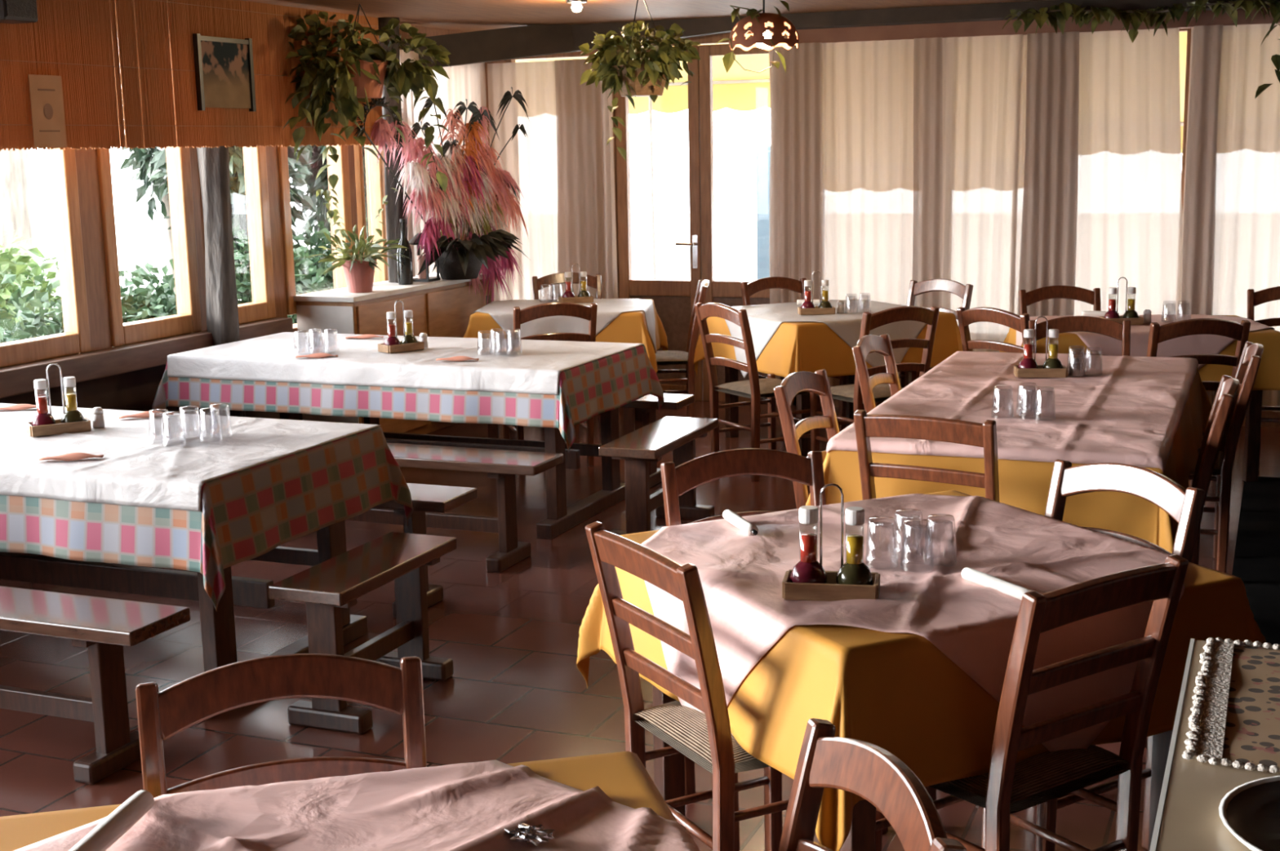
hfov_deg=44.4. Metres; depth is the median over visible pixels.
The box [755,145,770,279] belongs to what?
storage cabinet
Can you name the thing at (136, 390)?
wainscoting
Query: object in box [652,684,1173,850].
dining table
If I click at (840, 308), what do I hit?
jar
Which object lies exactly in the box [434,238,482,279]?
vase
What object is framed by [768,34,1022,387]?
sheer curtain
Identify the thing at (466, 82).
sheer curtain
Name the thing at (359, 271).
potted plant
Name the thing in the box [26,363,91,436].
tray
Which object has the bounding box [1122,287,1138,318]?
cruet
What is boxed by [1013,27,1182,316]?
sheer curtain
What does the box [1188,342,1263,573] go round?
dining chair
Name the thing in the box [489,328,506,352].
drinking glass
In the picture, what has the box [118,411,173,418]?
paper napkin
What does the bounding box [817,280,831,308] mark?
cruet
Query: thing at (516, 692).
floor
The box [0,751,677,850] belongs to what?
tablecloth
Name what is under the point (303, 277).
bush
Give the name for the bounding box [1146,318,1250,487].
dining chair
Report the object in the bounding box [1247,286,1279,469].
dining chair
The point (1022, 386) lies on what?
drinking glass
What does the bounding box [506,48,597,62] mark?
window
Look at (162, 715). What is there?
dining chair
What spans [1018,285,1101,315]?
dining chair
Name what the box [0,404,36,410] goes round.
paper napkin
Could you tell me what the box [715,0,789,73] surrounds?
trailing vine
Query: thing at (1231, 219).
sheer curtain
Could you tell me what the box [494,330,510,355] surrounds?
drinking glass
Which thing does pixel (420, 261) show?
candle
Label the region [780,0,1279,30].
trim
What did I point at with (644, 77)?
hanging plant
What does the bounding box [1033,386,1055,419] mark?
drinking glass
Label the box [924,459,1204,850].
dining chair
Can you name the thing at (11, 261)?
bush
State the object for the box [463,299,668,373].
tablecloth
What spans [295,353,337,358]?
paper napkin
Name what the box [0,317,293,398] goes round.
window sill
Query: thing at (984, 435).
dining chair
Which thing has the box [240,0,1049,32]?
ceiling
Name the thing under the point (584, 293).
cruet
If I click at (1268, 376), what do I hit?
tablecloth
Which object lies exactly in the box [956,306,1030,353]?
dining chair
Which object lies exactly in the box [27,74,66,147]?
card
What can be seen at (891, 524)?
drinking glass
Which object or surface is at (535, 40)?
ceiling beam
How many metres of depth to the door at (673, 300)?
10.49 m
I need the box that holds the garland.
[1001,0,1279,43]
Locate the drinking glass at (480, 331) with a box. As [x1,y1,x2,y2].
[477,330,493,354]
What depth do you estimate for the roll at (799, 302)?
9.16 m
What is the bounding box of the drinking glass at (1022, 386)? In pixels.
[1018,386,1040,417]
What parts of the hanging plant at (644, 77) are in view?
hanger cord, pot, hanger cord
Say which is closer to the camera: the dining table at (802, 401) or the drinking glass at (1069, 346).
the drinking glass at (1069, 346)
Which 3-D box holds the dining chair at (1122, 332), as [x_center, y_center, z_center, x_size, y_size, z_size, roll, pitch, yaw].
[1.952,-0.009,6.933,0.446,0.904,0.511,1,10,10]
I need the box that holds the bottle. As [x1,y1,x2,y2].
[396,218,413,284]
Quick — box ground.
[35,213,756,319]
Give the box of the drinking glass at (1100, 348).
[1083,347,1102,374]
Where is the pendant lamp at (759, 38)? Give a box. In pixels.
[728,0,799,51]
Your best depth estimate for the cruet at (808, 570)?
3.28 m
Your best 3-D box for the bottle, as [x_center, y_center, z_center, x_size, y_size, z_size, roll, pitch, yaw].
[-1.409,-1.039,9.363,0.092,0.390,0.092,3,11,22]
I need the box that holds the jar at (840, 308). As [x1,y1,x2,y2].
[836,304,844,313]
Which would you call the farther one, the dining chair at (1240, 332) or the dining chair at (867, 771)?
the dining chair at (1240, 332)
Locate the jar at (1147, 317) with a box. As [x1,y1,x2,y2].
[1143,314,1151,324]
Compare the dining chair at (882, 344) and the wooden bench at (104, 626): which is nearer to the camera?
the wooden bench at (104, 626)
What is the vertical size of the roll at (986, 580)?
0.028 m
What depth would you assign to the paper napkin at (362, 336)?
7.95 m
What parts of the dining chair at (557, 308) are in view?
leg, post, rail, leg, post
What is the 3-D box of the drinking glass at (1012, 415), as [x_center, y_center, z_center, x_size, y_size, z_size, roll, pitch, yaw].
[1.241,-0.083,5.358,0.074,0.109,0.074,1,10,14]
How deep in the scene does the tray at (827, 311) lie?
8.65 m
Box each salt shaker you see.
[92,407,105,428]
[419,333,428,347]
[836,300,844,313]
[1069,357,1079,376]
[1143,309,1151,324]
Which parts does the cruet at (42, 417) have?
filled bulb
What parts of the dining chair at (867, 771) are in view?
post, rail, post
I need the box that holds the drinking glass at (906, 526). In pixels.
[900,519,933,568]
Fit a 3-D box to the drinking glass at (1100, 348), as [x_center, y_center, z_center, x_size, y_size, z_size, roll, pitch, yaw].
[1.819,-0.259,6.283,0.074,0.109,0.074,-5,11,-22]
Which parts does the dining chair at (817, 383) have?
post, rail, post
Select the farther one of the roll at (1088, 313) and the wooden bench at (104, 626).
the roll at (1088, 313)
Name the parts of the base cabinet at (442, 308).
panel, door, door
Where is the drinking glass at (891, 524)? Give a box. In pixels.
[865,516,897,564]
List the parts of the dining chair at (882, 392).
leg, seat, post, rail, post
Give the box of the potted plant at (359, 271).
[305,187,410,293]
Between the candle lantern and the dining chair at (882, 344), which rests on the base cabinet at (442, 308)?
the candle lantern
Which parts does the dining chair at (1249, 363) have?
seat, post, post, rail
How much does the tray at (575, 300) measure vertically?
0.240 m
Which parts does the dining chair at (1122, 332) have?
post, rail, post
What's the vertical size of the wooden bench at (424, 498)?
0.452 m
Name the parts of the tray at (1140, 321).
wire handle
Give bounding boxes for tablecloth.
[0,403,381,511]
[0,426,413,610]
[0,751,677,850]
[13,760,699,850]
[151,344,664,452]
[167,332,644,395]
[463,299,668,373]
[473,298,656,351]
[576,490,1266,850]
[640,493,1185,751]
[693,299,963,402]
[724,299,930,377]
[805,368,1211,553]
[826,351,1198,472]
[999,315,1279,391]
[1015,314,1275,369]
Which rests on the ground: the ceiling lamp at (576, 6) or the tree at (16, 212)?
the tree at (16, 212)
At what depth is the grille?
6.25 m
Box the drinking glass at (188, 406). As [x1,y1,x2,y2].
[179,405,202,439]
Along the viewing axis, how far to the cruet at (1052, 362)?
6.24 m
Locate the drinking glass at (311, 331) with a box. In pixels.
[308,330,324,354]
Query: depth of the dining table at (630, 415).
9.19 m
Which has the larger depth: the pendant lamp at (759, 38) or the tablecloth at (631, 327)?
the tablecloth at (631, 327)
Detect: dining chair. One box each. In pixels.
[135,653,426,798]
[502,302,597,466]
[532,272,601,299]
[585,521,883,850]
[655,280,709,417]
[660,448,888,850]
[694,302,820,481]
[740,276,847,437]
[773,369,839,509]
[778,718,966,850]
[809,306,939,451]
[852,333,901,413]
[853,409,999,502]
[862,279,973,409]
[875,554,1188,850]
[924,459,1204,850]
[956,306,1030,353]
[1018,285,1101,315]
[1028,315,1130,355]
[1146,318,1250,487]
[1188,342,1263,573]
[1191,375,1239,564]
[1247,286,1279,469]
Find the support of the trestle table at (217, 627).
on the floor
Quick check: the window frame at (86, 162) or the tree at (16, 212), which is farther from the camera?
the tree at (16, 212)
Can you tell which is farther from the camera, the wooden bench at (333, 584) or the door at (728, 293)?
the door at (728, 293)
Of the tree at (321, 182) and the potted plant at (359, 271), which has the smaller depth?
the potted plant at (359, 271)
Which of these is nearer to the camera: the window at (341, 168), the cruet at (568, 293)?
the window at (341, 168)
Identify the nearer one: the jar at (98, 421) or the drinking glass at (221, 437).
the drinking glass at (221, 437)
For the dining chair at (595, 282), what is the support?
on the floor
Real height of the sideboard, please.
0.861 m
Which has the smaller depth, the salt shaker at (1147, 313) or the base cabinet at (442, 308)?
the salt shaker at (1147, 313)
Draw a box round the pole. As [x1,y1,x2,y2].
[648,96,656,279]
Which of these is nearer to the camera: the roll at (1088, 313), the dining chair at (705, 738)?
the dining chair at (705, 738)
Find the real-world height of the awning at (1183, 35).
1.045 m
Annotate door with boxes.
[614,45,702,400]
[698,44,776,404]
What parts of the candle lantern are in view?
post, post, post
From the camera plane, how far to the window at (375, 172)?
9.59 m
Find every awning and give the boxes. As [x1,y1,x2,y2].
[515,43,770,114]
[1179,31,1186,153]
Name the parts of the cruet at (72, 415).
filled bulb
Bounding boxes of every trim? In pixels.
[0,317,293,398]
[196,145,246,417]
[377,17,407,283]
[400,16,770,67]
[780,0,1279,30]
[795,8,1279,43]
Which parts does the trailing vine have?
stem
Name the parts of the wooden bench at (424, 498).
leg, seat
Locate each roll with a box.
[68,790,154,850]
[722,509,758,536]
[796,299,822,305]
[960,567,1033,600]
[1081,311,1119,316]
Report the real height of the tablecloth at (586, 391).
0.343 m
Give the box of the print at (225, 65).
[200,40,251,108]
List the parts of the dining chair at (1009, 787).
leg, post, seat, rail, post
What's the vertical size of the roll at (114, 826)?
0.034 m
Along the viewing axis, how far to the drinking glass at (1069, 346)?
6.33 m
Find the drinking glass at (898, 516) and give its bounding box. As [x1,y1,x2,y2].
[892,509,924,556]
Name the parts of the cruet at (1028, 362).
filled bulb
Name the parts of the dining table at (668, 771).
leg, leg, leg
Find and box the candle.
[417,255,429,279]
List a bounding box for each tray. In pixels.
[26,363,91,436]
[377,300,424,353]
[559,263,593,303]
[782,483,879,601]
[797,271,835,315]
[1013,316,1067,377]
[1098,276,1143,325]
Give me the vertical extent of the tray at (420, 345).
0.240 m
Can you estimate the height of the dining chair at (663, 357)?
0.904 m
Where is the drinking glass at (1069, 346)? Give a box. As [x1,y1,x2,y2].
[1066,346,1085,373]
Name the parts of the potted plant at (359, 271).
pot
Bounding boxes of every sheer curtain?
[400,49,487,277]
[487,58,617,301]
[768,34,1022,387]
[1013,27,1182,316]
[1179,23,1279,412]
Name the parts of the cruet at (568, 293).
filled bulb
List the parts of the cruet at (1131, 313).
filled bulb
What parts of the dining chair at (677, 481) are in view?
post, leg, rail, post, leg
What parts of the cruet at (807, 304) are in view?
filled bulb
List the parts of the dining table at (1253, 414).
leg, leg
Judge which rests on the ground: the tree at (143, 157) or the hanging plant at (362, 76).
the tree at (143, 157)
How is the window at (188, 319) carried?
in the window frame at (86, 162)
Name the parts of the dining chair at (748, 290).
post, rail, leg, post, leg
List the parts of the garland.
stem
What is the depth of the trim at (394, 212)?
9.40 m
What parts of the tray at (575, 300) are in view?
wire handle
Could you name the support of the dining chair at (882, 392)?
on the floor
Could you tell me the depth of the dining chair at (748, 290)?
9.40 m
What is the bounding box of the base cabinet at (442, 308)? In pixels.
[293,273,489,434]
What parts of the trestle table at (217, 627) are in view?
leg, foot rail, leg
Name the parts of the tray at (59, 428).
wire handle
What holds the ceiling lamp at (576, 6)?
attached to the ceiling
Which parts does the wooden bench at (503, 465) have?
seat, leg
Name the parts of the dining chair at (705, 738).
post, rail, seat, post, leg, leg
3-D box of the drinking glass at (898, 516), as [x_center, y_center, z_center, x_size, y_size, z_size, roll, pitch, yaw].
[0.614,0.247,3.581,0.074,0.109,0.074,-1,10,2]
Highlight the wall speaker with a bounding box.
[0,0,37,23]
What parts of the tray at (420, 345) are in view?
wire handle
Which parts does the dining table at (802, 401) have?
leg, leg, leg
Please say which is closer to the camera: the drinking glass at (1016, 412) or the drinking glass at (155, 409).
the drinking glass at (155, 409)
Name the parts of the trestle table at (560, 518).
leg, leg, leg, foot rail, leg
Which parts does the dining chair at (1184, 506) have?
leg, leg, post, rail, post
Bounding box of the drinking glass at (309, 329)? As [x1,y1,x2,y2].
[308,328,324,351]
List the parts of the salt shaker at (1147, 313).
lid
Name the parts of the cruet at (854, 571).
filled bulb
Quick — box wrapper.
[503,823,555,846]
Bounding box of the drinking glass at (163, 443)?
[162,411,186,445]
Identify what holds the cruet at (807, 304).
in the tray at (827, 311)
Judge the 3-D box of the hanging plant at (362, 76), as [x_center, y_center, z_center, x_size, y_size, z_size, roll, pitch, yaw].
[-1.490,-1.759,8.492,1.076,1.015,0.670,-8,12,-35]
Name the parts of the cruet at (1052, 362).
filled bulb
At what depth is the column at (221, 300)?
7.91 m
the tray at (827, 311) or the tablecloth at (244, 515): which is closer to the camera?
the tablecloth at (244, 515)
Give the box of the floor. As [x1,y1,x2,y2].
[0,400,1279,850]
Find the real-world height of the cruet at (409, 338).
0.178 m
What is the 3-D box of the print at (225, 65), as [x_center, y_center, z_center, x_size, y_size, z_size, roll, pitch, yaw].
[-2.046,-1.732,7.712,0.012,0.330,0.390,3,11,22]
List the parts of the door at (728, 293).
panel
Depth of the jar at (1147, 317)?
7.94 m
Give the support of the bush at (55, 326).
on the ground
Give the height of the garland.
0.236 m
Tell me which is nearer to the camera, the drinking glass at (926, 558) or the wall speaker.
the drinking glass at (926, 558)
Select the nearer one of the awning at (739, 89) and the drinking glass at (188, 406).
the drinking glass at (188, 406)
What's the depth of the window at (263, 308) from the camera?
8.51 m
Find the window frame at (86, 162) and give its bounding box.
[48,3,489,351]
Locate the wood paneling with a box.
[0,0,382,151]
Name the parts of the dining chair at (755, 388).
post, rail, post, seat, leg, leg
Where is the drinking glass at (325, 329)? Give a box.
[324,328,339,352]
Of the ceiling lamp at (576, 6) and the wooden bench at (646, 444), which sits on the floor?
the wooden bench at (646, 444)
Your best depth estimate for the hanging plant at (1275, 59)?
5.42 m
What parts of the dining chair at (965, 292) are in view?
post, leg, rail, post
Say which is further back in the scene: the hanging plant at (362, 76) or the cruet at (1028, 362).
the hanging plant at (362, 76)
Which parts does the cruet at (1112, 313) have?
filled bulb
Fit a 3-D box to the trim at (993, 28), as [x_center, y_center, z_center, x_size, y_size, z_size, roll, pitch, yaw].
[4.149,-2.260,8.498,6.900,0.100,0.130,3,11,22]
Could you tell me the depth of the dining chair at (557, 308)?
8.21 m
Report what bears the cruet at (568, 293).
in the tray at (575, 300)
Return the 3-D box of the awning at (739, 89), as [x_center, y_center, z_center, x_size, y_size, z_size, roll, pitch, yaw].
[-0.271,-2.604,11.303,2.780,0.685,1.366,3,11,22]
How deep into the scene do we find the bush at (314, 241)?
12.42 m
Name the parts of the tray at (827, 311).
wire handle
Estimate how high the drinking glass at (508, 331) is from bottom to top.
0.109 m
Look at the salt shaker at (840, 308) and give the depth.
8.69 m
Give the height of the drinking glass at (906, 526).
0.109 m
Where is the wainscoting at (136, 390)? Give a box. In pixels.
[0,295,489,552]
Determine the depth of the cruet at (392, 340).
7.39 m
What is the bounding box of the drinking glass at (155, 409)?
[148,408,172,444]
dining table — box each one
[487,408,641,438]
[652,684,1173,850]
[724,366,932,457]
[1211,390,1262,482]
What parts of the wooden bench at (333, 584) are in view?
leg, seat, leg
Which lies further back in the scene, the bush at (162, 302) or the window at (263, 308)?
the bush at (162, 302)
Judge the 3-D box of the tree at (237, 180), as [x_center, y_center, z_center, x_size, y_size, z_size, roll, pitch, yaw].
[-3.135,-1.788,12.261,1.191,3.014,1.435,3,11,22]
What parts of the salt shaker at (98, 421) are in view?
lid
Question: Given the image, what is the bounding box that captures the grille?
[5,0,37,18]
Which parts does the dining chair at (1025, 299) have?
post, rail, post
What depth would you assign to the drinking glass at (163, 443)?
5.14 m
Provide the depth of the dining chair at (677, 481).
4.14 m
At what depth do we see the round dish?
1.85 m
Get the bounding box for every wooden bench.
[0,586,190,784]
[46,483,477,617]
[268,532,457,734]
[345,443,564,573]
[363,393,693,488]
[598,416,718,535]
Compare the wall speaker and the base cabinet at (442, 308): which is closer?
the wall speaker
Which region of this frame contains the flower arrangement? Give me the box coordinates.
[352,87,531,305]
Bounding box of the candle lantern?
[408,232,440,282]
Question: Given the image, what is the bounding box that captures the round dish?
[1218,776,1279,850]
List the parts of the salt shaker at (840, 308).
lid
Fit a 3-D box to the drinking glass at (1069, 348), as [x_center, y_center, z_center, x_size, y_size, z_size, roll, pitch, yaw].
[1.744,-0.254,6.260,0.074,0.109,0.074,-9,13,-39]
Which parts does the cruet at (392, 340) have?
filled bulb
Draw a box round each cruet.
[31,378,55,426]
[61,376,84,423]
[383,311,400,346]
[401,310,417,344]
[562,271,574,297]
[577,271,590,297]
[790,505,826,583]
[800,280,814,308]
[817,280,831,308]
[835,506,873,585]
[1017,328,1038,368]
[1042,328,1062,368]
[1103,287,1119,318]
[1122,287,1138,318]
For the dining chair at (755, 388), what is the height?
0.904 m
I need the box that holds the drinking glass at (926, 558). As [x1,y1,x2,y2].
[923,514,956,563]
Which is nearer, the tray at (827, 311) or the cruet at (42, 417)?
the cruet at (42, 417)
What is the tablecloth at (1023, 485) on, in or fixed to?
on the dining table
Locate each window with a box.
[0,147,91,368]
[96,146,202,346]
[237,145,275,324]
[277,144,352,315]
[353,144,387,283]
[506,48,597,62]
[1179,28,1191,218]
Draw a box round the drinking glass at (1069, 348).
[1066,348,1085,375]
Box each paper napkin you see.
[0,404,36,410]
[39,452,103,461]
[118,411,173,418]
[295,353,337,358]
[345,334,383,338]
[435,355,479,361]
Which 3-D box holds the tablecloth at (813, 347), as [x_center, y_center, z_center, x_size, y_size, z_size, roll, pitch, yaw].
[1.077,-0.451,8.938,1.183,0.406,1.183,-6,11,-24]
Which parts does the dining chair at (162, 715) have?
post, rail, post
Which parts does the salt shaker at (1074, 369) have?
lid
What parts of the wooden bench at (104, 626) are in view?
seat, leg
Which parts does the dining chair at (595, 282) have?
post, rail, post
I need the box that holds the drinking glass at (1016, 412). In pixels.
[1015,382,1037,414]
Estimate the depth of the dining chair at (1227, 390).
5.04 m
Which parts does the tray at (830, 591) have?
wire handle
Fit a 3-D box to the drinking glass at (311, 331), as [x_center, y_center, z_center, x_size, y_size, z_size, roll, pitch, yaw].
[-1.528,-0.394,7.391,0.074,0.109,0.074,-1,10,0]
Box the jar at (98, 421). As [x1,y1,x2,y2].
[92,413,105,428]
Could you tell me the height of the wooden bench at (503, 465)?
0.452 m
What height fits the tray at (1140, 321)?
0.240 m
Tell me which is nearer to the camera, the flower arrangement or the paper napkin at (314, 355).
the paper napkin at (314, 355)
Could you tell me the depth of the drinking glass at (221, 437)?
5.20 m
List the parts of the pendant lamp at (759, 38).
cord, bulb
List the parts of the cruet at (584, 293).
filled bulb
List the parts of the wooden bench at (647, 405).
leg, leg, seat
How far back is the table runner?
2.20 m
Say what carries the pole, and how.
on the ground
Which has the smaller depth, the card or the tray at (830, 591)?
the tray at (830, 591)
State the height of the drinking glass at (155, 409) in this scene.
0.109 m
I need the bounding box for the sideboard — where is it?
[1149,638,1279,850]
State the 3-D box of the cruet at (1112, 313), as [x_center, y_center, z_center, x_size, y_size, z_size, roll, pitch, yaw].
[2.393,-0.610,7.936,0.078,0.178,0.078,-1,10,0]
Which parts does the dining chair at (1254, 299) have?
post, leg, rail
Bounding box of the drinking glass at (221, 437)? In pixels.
[199,407,222,441]
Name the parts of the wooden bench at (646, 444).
leg, seat, leg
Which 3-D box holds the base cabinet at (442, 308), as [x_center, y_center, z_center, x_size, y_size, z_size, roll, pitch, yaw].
[-1.442,-0.409,9.527,0.418,0.905,1.620,3,11,22]
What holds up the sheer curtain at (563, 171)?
hanging from the ceiling beam at (535, 40)
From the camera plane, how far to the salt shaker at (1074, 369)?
6.25 m
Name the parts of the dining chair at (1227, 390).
rail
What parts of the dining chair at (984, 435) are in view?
post, rail, post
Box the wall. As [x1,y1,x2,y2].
[484,26,1279,427]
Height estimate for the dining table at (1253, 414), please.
0.748 m
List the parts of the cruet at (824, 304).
filled bulb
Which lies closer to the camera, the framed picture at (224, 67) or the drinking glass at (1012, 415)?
the drinking glass at (1012, 415)
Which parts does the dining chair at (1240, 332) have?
post, leg, rail, post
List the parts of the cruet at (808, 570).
filled bulb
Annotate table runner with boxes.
[1182,637,1279,773]
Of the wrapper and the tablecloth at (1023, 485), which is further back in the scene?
the tablecloth at (1023, 485)
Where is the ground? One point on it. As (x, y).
(140, 243)
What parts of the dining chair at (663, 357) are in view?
seat, post, post, rail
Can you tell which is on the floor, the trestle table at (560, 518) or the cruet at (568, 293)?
the trestle table at (560, 518)
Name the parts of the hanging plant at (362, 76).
hanger cord, pot, hanger cord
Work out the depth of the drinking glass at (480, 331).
7.25 m
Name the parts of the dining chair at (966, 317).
post, rail, post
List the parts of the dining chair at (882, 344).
post, rail, post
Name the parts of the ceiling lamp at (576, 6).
bulb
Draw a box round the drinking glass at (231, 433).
[209,403,232,436]
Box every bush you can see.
[0,230,61,342]
[0,274,148,347]
[119,258,239,323]
[232,225,333,324]
[292,217,368,292]
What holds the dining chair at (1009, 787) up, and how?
on the floor
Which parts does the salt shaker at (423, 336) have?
lid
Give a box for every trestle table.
[0,520,368,720]
[203,408,625,538]
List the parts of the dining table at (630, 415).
leg, leg, leg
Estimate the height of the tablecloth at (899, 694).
0.406 m
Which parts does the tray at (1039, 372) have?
wire handle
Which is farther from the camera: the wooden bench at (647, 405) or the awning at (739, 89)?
the awning at (739, 89)
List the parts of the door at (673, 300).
panel, handle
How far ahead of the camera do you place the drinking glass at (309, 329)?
7.47 m
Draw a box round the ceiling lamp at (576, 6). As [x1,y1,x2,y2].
[565,0,587,12]
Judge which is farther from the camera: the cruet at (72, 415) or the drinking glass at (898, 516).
the cruet at (72, 415)
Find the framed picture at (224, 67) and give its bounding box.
[192,33,256,111]
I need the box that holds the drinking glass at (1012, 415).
[991,385,1013,417]
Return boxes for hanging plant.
[280,4,451,193]
[578,0,700,161]
[1254,12,1279,98]
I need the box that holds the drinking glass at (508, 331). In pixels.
[506,330,522,354]
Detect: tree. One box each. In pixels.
[0,147,44,328]
[119,74,175,292]
[148,144,318,270]
[291,144,368,256]
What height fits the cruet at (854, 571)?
0.178 m
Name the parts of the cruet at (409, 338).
filled bulb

